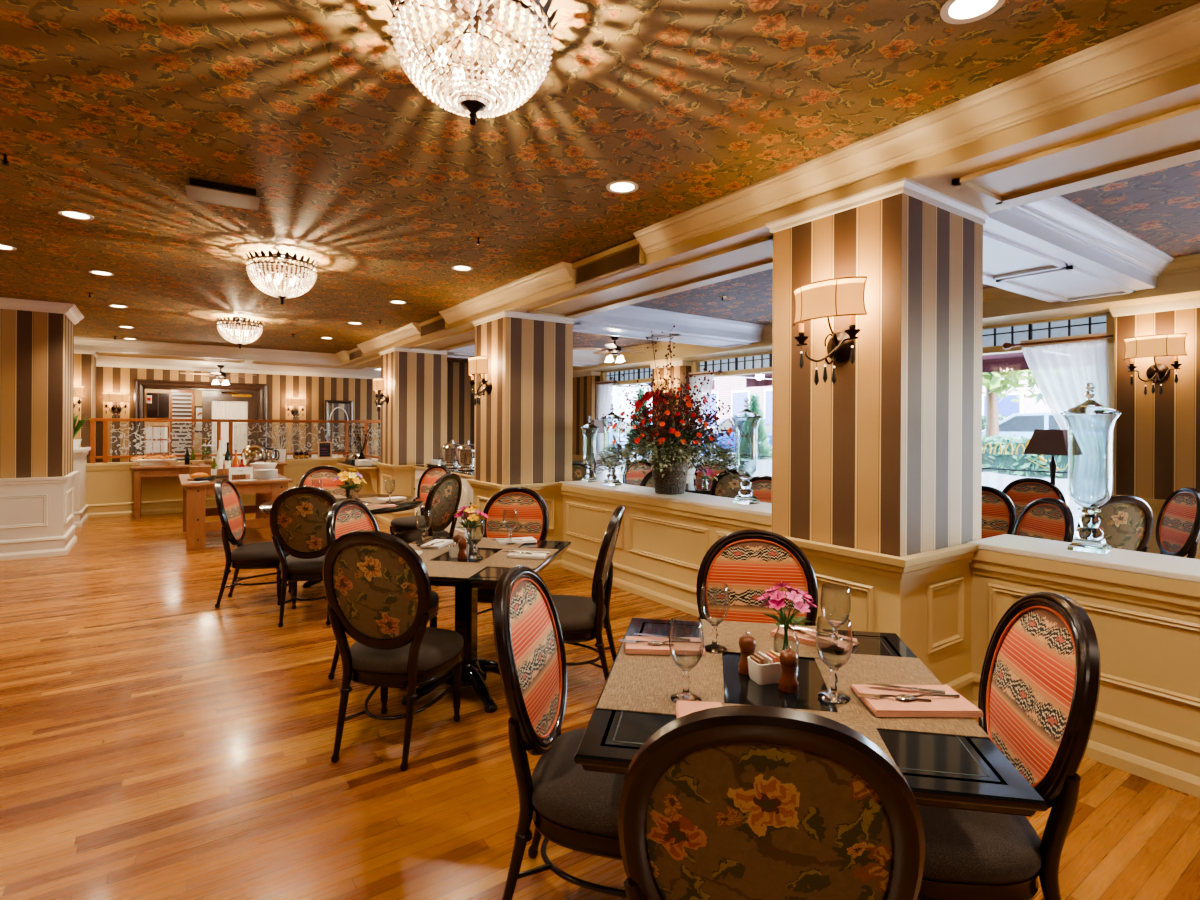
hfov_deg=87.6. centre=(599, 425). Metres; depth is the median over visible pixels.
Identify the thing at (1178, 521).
dining chair
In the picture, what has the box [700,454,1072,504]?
cafe curtain
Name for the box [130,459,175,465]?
tray
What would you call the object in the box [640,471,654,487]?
dining chair
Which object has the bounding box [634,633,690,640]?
table knife
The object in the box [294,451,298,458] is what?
jar
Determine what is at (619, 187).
recessed light
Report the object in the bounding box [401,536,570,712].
dining table
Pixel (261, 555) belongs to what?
dining chair
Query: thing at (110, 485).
wall
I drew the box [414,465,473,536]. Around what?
base cabinet
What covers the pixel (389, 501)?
water goblet
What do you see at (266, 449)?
coffee carafe
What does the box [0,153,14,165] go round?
sprinkler
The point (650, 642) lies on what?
spoon
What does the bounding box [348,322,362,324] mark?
recessed light
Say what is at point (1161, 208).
ceiling
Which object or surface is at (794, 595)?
flower bouquet
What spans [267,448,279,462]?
coffee carafe
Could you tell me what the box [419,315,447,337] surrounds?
air vent
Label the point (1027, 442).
window lettering
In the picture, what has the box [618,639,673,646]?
fork
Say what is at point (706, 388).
sheer curtain
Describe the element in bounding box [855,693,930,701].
fork
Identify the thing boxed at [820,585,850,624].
bowl
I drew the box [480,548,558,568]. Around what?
placemat
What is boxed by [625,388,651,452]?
conifer tree
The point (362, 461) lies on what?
linens
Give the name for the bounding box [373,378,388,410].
wall sconce
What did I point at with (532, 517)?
dining chair
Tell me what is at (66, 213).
recessed light
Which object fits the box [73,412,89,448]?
potted plant
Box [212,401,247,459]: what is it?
curtain
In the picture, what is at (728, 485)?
dining chair
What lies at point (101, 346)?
beam
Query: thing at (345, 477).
flower bouquet
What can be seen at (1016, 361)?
awning
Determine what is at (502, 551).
fork
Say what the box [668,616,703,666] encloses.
bowl
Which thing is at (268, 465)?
serving bowl
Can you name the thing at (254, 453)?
chafing dish
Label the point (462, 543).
pepper mill
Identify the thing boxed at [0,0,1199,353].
ceiling
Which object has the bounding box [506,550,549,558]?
folded napkin
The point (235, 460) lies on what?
bottle
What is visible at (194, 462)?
serving bowl
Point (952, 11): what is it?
recessed light
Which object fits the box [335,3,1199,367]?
beam
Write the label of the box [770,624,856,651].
folded napkin
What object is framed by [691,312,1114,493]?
window
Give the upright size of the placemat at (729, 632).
0.002 m
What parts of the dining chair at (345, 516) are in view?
leg, frame, seat rail, leg, seat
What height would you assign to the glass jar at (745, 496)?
0.815 m
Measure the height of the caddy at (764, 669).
0.076 m
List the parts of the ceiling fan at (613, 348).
fan blade, fan blade, fan blade, lamp shade, lamp shade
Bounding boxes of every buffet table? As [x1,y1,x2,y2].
[130,462,286,519]
[179,472,292,550]
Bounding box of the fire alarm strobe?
[146,395,151,402]
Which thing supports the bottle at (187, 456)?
on the buffet table at (178, 469)
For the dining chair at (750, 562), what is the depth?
2.74 m
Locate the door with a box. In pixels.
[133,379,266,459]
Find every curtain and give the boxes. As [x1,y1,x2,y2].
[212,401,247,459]
[595,380,612,480]
[604,447,651,481]
[688,370,713,483]
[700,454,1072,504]
[1020,333,1109,538]
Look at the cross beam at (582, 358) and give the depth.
11.10 m
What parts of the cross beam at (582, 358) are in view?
soffit moulding, crown moulding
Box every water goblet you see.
[354,487,361,500]
[385,480,394,502]
[415,510,431,546]
[461,514,476,543]
[467,521,483,558]
[503,511,517,544]
[668,616,703,703]
[700,584,728,653]
[816,616,852,703]
[820,585,850,655]
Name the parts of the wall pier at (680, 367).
cornice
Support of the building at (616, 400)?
on the ground
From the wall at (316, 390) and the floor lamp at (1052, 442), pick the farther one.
the wall at (316, 390)
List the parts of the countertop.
shelf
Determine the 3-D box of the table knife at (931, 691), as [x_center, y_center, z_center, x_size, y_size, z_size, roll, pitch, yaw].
[0.831,0.716,1.707,0.195,0.010,0.016,0,0,17]
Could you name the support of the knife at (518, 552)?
on the folded napkin at (516, 554)
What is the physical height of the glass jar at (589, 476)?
0.701 m
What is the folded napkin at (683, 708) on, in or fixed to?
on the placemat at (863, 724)
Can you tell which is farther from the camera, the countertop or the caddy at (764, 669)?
the countertop
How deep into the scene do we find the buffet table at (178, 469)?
9.90 m
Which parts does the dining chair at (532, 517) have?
seat rail, seat, frame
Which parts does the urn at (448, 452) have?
lid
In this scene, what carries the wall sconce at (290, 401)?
attached to the wall at (316, 390)
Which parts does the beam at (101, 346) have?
crown moulding, soffit moulding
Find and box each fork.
[502,551,532,554]
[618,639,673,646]
[807,630,859,644]
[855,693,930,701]
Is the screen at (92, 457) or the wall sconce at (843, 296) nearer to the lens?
the wall sconce at (843, 296)
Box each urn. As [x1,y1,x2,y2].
[438,440,460,467]
[453,441,473,470]
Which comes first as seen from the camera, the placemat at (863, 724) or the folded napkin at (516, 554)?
the placemat at (863, 724)
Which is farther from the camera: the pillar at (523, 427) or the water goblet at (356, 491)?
the pillar at (523, 427)
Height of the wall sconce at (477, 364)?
0.500 m
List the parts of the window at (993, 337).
transom glass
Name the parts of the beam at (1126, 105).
crown moulding, crown moulding, crown moulding, crown moulding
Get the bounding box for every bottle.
[185,449,189,464]
[190,450,194,463]
[211,457,217,476]
[217,438,222,468]
[225,442,230,466]
[233,450,238,466]
[240,452,245,466]
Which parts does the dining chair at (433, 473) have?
seat rail, seat, frame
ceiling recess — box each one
[573,305,763,347]
[983,196,1174,302]
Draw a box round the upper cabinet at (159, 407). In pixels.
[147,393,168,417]
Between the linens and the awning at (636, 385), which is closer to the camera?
the linens
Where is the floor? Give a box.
[0,512,1199,899]
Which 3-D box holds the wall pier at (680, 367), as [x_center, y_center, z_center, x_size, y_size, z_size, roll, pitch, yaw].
[1.272,0.207,10.686,0.481,2.600,0.892,0,0,-35]
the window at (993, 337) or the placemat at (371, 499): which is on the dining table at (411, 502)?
the placemat at (371, 499)
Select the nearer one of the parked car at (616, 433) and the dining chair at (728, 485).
the dining chair at (728, 485)
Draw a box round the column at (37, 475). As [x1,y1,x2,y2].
[0,297,83,560]
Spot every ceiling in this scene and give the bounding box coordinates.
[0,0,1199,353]
[96,355,380,375]
[447,160,1199,362]
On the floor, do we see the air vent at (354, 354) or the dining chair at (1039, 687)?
the dining chair at (1039, 687)
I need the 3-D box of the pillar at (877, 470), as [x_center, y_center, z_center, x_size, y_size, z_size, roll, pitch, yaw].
[1.485,0.186,3.427,0.861,2.645,0.872,0,0,-35]
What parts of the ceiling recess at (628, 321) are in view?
soffit moulding, crown moulding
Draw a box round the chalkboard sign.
[318,442,331,457]
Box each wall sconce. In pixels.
[74,385,84,411]
[102,392,129,417]
[285,397,305,419]
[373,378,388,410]
[468,356,491,405]
[652,379,668,406]
[793,276,866,384]
[1123,333,1186,395]
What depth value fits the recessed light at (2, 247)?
4.82 m
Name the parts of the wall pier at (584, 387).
chair rail, cornice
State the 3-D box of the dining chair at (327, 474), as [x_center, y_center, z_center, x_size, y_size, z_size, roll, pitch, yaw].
[-2.937,0.965,6.692,0.519,1.043,0.588,0,0,-27]
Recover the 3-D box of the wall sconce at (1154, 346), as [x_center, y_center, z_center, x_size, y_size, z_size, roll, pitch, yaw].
[4.686,-0.507,5.293,0.209,0.500,0.418,0,0,-35]
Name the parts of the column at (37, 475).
panel moulding, baseboard, chair rail, crown moulding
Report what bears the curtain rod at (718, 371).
attached to the wall pier at (680, 367)
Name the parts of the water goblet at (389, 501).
stem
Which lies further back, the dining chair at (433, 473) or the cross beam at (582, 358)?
the cross beam at (582, 358)
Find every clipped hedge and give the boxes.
[982,414,1009,430]
[982,434,1074,478]
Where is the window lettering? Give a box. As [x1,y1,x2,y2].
[983,438,1067,470]
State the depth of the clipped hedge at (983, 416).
19.63 m
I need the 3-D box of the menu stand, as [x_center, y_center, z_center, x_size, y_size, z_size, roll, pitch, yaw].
[-4.487,0.600,7.822,0.260,0.170,0.060,0,0,-35]
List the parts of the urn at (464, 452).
lid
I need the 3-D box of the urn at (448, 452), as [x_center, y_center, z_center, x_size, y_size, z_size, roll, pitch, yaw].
[-2.079,0.391,8.794,0.318,0.395,0.318,0,0,10]
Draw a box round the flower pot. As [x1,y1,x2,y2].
[651,459,688,494]
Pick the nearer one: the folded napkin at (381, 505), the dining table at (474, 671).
the dining table at (474, 671)
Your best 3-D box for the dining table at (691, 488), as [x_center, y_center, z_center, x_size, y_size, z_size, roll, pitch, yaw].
[1.176,1.127,7.654,0.900,0.762,0.900,0,0,10]
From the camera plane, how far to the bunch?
11.31 m
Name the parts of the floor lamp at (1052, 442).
lamp shade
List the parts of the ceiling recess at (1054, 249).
soffit moulding, crown moulding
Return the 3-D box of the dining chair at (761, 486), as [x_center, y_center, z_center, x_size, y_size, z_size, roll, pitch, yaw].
[1.518,0.990,5.644,0.519,1.043,0.588,0,0,5]
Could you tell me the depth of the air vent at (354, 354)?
11.07 m
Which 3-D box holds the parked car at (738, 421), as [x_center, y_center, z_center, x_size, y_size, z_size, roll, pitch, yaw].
[5.101,0.458,19.768,1.860,1.440,4.280,0,0,-25]
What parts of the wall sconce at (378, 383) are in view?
lamp shade, wall plate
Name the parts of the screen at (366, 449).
etched glass, rail, rail, post, etched glass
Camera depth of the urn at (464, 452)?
8.22 m
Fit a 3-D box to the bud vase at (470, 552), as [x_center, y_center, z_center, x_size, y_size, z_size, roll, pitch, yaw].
[-0.752,0.661,3.628,0.078,0.149,0.078,0,0,-35]
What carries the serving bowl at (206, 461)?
on the buffet table at (178, 469)
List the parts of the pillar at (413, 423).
baseboard, panel moulding, chair rail, cornice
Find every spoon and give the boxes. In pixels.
[647,640,700,644]
[780,625,829,635]
[895,694,959,700]
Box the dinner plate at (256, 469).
[254,469,277,470]
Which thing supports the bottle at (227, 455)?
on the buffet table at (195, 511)
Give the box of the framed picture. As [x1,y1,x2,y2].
[194,406,201,431]
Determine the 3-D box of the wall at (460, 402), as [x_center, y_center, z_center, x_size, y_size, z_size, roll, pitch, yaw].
[-2.854,0.034,13.709,3.789,2.900,0.150,0,0,-35]
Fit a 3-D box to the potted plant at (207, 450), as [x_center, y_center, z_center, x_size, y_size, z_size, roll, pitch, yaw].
[-6.687,0.481,10.660,0.338,0.324,0.319,0,0,-35]
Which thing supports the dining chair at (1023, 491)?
on the floor
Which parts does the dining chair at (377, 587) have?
leg, frame, leg, seat rail, seat, leg, leg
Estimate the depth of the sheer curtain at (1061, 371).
5.91 m
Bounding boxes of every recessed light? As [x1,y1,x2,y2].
[0,244,15,250]
[57,210,93,219]
[88,270,113,275]
[108,305,127,307]
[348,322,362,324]
[389,300,406,303]
[451,265,472,270]
[606,181,638,193]
[940,0,1004,23]
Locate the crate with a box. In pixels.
[217,469,245,479]
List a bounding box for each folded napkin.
[370,504,395,507]
[377,496,406,500]
[420,539,452,548]
[496,537,536,544]
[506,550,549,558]
[625,636,705,655]
[676,700,721,717]
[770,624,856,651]
[851,685,982,717]
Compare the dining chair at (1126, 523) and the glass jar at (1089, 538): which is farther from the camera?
the dining chair at (1126, 523)
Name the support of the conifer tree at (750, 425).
on the ground
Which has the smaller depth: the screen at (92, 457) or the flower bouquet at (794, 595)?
the flower bouquet at (794, 595)
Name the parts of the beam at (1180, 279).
crown moulding, crown moulding, crown moulding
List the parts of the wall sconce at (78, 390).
lamp shade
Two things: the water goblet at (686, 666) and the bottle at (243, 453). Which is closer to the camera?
the water goblet at (686, 666)
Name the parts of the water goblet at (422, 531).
stem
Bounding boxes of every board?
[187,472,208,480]
[189,466,210,477]
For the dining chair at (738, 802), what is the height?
1.043 m
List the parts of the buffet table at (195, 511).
leg, leg, leg, leg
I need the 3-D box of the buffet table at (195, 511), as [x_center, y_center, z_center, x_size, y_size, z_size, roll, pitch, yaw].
[-4.891,1.078,8.346,1.180,0.790,1.720,0,0,-35]
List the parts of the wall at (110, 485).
baseboard, ledge moulding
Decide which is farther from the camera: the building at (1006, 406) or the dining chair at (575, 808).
the building at (1006, 406)
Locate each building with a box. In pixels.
[609,383,651,432]
[705,376,771,429]
[982,374,1050,417]
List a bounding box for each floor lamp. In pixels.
[583,420,608,474]
[1023,429,1082,484]
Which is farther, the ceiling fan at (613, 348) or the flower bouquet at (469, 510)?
the ceiling fan at (613, 348)
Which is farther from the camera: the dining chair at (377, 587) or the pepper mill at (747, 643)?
the dining chair at (377, 587)
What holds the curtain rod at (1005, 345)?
attached to the wall pier at (1157, 436)
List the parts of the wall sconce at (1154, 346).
shade trim, lamp shade, wall plate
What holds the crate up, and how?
on the buffet table at (195, 511)
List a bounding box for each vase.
[276,449,285,461]
[353,425,369,459]
[464,527,476,553]
[773,620,798,653]
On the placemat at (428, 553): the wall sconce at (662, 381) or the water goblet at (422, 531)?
the water goblet at (422, 531)
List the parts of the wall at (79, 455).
baseboard, cap moulding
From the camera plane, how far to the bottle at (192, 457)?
10.46 m
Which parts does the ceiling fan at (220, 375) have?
fan blade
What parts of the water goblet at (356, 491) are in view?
stem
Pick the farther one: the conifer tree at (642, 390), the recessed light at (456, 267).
the conifer tree at (642, 390)
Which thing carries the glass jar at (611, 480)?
on the wall at (1143, 608)
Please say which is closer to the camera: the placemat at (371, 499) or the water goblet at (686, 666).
the water goblet at (686, 666)
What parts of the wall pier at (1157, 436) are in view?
chair rail, cornice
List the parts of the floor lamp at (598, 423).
lamp shade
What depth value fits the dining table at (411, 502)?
5.81 m
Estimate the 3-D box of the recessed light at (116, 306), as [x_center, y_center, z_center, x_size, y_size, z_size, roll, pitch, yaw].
[-5.553,-1.377,7.216,0.184,0.006,0.184,0,0,-35]
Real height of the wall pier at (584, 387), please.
2.600 m
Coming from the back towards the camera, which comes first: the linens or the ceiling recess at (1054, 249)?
the linens
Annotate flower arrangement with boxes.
[595,325,748,480]
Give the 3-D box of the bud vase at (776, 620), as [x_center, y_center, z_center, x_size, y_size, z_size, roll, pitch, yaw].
[0.587,0.679,1.974,0.077,0.128,0.077,0,0,-35]
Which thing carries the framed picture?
attached to the wall at (197, 394)
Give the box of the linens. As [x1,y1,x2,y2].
[355,459,371,464]
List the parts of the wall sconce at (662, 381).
lamp shade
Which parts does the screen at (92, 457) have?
post, post, etched glass, etched glass, rail, rail, post, post, etched glass, etched glass, etched glass, post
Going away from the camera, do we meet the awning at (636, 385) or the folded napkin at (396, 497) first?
the folded napkin at (396, 497)
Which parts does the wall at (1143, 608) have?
wall panel, baseboard, ledge moulding, wall panel, wall panel, ledge moulding, baseboard, wall panel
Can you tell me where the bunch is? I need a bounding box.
[264,424,299,448]
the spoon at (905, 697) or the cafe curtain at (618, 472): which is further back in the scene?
the cafe curtain at (618, 472)
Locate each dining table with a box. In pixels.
[259,494,422,587]
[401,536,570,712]
[574,618,1047,816]
[685,483,710,494]
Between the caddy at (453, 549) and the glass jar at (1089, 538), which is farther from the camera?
the caddy at (453, 549)
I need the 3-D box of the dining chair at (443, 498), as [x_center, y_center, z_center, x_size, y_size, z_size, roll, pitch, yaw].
[-1.679,0.972,6.076,0.588,1.043,0.519,0,0,22]
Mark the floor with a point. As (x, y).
(158, 741)
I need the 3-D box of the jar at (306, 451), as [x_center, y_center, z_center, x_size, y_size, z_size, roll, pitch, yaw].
[-5.496,0.535,11.715,0.074,0.150,0.074,0,0,-35]
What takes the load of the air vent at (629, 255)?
attached to the beam at (1126, 105)
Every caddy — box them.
[448,542,468,557]
[747,650,781,684]
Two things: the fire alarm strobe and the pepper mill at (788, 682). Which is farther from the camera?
the fire alarm strobe
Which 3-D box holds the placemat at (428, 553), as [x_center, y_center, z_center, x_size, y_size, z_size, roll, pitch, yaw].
[-1.065,0.733,3.597,0.330,0.002,0.520,0,0,10]
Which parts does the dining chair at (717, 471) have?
frame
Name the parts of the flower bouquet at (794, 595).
flower, flower, flower, flower, flower, flower, stem, flower, flower, flower, flower, flower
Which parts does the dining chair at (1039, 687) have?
seat rail, seat, frame, leg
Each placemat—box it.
[333,495,347,498]
[360,497,401,502]
[365,503,399,509]
[409,544,448,559]
[422,560,491,578]
[445,537,523,549]
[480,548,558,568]
[597,642,723,714]
[699,619,837,658]
[702,701,894,762]
[814,653,989,737]
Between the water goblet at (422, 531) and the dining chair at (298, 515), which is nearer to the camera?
the water goblet at (422, 531)
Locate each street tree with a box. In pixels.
[982,370,1037,437]
[982,372,1037,403]
[1033,389,1045,404]
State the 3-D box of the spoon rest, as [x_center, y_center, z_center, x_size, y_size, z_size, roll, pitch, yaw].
[-4.802,0.677,7.505,0.216,0.014,0.130,0,0,-35]
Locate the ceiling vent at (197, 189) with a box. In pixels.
[185,178,259,210]
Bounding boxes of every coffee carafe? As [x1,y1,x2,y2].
[265,447,276,461]
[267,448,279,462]
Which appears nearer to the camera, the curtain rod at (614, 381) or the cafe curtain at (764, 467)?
the cafe curtain at (764, 467)
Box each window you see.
[145,426,168,454]
[598,366,651,483]
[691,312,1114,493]
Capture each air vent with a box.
[348,347,363,361]
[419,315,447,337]
[572,239,643,286]
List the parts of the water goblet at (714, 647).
stem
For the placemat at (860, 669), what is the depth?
1.81 m
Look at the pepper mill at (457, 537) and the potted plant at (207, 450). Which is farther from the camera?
the potted plant at (207, 450)
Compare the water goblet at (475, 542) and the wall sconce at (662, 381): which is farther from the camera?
the wall sconce at (662, 381)
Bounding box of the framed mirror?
[325,400,352,451]
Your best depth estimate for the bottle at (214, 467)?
8.13 m
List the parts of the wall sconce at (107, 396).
lamp shade, wall plate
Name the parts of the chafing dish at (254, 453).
dome lid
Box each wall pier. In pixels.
[572,371,608,469]
[649,360,692,482]
[1103,297,1199,558]
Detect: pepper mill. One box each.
[454,533,461,544]
[457,536,466,558]
[738,631,755,674]
[779,646,798,692]
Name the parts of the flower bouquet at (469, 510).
flower, stem, flower, flower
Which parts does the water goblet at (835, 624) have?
stem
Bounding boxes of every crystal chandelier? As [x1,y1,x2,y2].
[217,317,262,348]
[244,250,317,304]
[385,0,557,125]
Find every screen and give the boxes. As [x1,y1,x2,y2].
[89,418,348,462]
[347,420,379,459]
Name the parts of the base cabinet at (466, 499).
door moulding, cabinet door, door moulding, cabinet door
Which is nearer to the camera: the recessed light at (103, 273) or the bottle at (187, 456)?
the recessed light at (103, 273)
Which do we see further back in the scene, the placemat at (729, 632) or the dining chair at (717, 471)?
the dining chair at (717, 471)
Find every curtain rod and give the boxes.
[595,380,616,383]
[687,370,721,375]
[1002,335,1112,348]
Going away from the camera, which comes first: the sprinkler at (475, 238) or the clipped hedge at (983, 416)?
the sprinkler at (475, 238)
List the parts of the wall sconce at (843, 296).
shade trim, lamp shade, wall plate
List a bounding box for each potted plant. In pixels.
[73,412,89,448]
[198,445,216,463]
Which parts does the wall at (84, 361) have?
cornice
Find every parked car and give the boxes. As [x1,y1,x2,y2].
[608,419,711,454]
[707,418,771,459]
[982,412,1060,439]
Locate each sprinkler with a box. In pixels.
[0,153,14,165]
[474,237,483,244]
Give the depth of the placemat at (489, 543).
3.86 m
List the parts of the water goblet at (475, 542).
stem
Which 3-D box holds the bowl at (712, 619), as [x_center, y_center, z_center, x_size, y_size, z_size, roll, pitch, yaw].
[0.380,0.589,2.072,0.095,0.126,0.095,0,0,-35]
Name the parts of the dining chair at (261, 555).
leg, frame, leg, seat rail, seat, leg, leg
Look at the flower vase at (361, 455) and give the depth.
10.57 m
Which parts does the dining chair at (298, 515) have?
leg, leg, seat rail, seat, frame, leg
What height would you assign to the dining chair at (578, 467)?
1.043 m
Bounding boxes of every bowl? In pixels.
[166,461,177,465]
[190,460,201,464]
[204,460,216,463]
[250,462,276,470]
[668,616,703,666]
[700,584,728,622]
[816,616,852,665]
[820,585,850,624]
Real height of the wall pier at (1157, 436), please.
2.600 m
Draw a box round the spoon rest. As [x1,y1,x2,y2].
[190,481,209,482]
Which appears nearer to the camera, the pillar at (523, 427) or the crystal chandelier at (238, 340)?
the pillar at (523, 427)
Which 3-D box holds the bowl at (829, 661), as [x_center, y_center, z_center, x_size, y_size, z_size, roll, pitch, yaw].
[0.638,0.590,1.706,0.095,0.126,0.095,0,0,-35]
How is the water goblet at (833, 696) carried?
on the placemat at (860, 669)
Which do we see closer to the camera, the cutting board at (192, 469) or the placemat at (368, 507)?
the placemat at (368, 507)
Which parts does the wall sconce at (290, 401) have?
wall plate, shade trim, lamp shade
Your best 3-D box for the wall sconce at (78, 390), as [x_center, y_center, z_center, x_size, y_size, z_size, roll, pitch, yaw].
[-8.264,-0.379,9.713,0.418,0.500,0.209,0,0,-35]
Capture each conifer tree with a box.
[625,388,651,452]
[737,393,771,459]
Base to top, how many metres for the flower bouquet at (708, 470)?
0.264 m
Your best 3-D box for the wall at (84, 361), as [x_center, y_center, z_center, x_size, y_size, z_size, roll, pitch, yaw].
[-9.527,0.125,9.369,3.100,2.645,0.730,0,0,-35]
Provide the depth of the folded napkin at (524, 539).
3.91 m
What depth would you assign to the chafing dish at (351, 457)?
10.77 m
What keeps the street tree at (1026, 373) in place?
on the ground
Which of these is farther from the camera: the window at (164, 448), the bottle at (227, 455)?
the window at (164, 448)
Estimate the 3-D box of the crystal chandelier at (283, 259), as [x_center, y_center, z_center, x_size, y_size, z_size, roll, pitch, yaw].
[-2.553,-1.170,5.030,0.546,0.386,0.546,0,0,43]
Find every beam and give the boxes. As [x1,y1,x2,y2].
[74,336,380,369]
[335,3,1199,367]
[447,344,604,366]
[573,253,1199,372]
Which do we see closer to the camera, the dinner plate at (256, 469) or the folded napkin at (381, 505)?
the folded napkin at (381, 505)
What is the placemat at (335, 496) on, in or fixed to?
on the dining table at (411, 502)
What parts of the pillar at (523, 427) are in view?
chair rail, panel moulding, cornice, baseboard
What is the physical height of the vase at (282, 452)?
0.225 m
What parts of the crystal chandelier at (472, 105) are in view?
bulb, bulb arm, bulb, bulb, bulb arm, bulb arm, bulb, bulb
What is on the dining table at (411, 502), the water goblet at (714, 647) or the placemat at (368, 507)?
the placemat at (368, 507)
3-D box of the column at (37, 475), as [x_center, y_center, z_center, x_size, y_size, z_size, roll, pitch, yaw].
[-7.569,0.033,6.626,3.170,2.850,1.070,0,0,-35]
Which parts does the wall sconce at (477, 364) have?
shade trim, lamp shade, wall plate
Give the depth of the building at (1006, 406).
30.26 m
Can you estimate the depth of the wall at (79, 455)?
9.09 m
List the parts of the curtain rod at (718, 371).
rod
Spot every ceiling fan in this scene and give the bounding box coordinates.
[180,365,254,384]
[573,336,654,362]
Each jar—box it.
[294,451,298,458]
[299,450,303,458]
[304,450,307,458]
[580,416,598,481]
[600,404,621,485]
[731,398,761,504]
[1060,383,1120,553]
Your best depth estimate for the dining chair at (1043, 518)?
4.11 m
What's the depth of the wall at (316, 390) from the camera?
13.67 m
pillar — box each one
[375,347,447,525]
[467,310,574,569]
[765,178,988,703]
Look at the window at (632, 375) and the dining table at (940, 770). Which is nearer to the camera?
the dining table at (940, 770)
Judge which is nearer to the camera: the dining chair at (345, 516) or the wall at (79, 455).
the dining chair at (345, 516)
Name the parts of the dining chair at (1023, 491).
frame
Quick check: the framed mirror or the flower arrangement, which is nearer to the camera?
the flower arrangement
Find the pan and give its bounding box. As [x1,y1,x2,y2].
[193,476,227,481]
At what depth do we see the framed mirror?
14.33 m
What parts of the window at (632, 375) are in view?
frame, transom glass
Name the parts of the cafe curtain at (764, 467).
rod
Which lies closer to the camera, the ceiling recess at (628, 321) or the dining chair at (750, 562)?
the dining chair at (750, 562)
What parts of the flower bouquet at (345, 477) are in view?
flower, stem, flower, flower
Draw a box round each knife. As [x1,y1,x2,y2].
[518,552,548,553]
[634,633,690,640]
[788,627,832,642]
[866,684,944,693]
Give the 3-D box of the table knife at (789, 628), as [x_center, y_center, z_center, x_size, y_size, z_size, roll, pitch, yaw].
[0.718,0.715,2.133,0.016,0.010,0.195,0,0,-33]
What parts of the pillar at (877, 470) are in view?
chair rail, cornice, panel moulding, baseboard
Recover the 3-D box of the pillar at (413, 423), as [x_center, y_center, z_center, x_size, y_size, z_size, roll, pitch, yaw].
[-2.948,0.161,9.778,0.861,2.645,0.872,0,0,-35]
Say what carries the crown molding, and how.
attached to the wall at (316, 390)
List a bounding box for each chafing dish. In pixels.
[241,445,265,462]
[345,452,358,462]
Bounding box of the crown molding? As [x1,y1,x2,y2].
[96,362,380,378]
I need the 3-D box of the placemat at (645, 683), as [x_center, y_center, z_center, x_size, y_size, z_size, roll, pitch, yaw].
[0.199,0.740,1.865,0.330,0.002,0.520,0,0,10]
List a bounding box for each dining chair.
[214,478,290,607]
[270,486,336,627]
[299,466,348,494]
[323,530,463,770]
[326,499,438,679]
[390,465,450,534]
[394,473,461,543]
[477,487,548,614]
[493,565,626,899]
[551,506,624,681]
[572,461,596,480]
[618,705,924,899]
[623,460,650,485]
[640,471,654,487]
[693,460,727,494]
[696,530,817,625]
[710,469,751,497]
[737,476,771,502]
[917,592,1100,899]
[981,486,1016,538]
[1002,478,1065,517]
[1012,498,1073,542]
[1076,495,1152,551]
[1156,488,1199,558]
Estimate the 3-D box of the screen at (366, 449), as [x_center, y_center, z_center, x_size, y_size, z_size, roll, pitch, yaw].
[-4.120,0.257,11.064,0.080,0.720,2.660,0,0,-35]
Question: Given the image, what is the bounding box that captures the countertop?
[337,461,378,492]
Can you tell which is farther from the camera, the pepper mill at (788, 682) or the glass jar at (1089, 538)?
the glass jar at (1089, 538)
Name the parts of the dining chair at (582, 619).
seat, seat rail, leg, frame, leg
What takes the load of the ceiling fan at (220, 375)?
hanging from the ceiling at (101, 359)
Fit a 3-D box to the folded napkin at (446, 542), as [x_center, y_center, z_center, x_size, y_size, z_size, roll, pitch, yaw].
[-0.996,0.721,3.829,0.120,0.016,0.218,0,0,10]
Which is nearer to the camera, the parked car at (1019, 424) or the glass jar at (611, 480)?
the glass jar at (611, 480)
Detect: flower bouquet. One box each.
[333,468,366,498]
[454,505,488,549]
[696,467,714,487]
[757,582,817,650]
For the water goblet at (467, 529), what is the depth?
3.90 m
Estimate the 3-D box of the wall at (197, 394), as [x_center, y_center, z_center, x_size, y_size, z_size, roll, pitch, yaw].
[-8.848,0.101,13.550,3.600,2.700,1.650,0,0,-35]
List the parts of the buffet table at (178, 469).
leg, leg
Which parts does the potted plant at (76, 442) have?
pot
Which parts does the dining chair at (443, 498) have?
seat, leg, frame, leg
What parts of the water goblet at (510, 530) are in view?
stem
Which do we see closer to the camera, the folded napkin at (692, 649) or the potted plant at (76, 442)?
the folded napkin at (692, 649)
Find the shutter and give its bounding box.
[170,390,193,460]
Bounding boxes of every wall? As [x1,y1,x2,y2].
[73,350,97,462]
[73,447,90,526]
[86,457,345,517]
[96,366,380,462]
[145,389,228,459]
[342,458,379,517]
[447,362,474,464]
[560,481,1199,797]
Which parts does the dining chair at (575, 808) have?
leg, frame, leg, seat rail, seat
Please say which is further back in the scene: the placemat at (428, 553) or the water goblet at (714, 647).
the placemat at (428, 553)
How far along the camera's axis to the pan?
7.71 m
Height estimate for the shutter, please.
1.850 m
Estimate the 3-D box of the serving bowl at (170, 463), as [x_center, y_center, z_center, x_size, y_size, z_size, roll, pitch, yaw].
[-6.910,0.604,10.106,0.170,0.076,0.170,0,0,-35]
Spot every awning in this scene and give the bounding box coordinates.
[615,380,714,388]
[732,352,1029,386]
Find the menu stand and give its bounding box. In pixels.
[229,467,252,480]

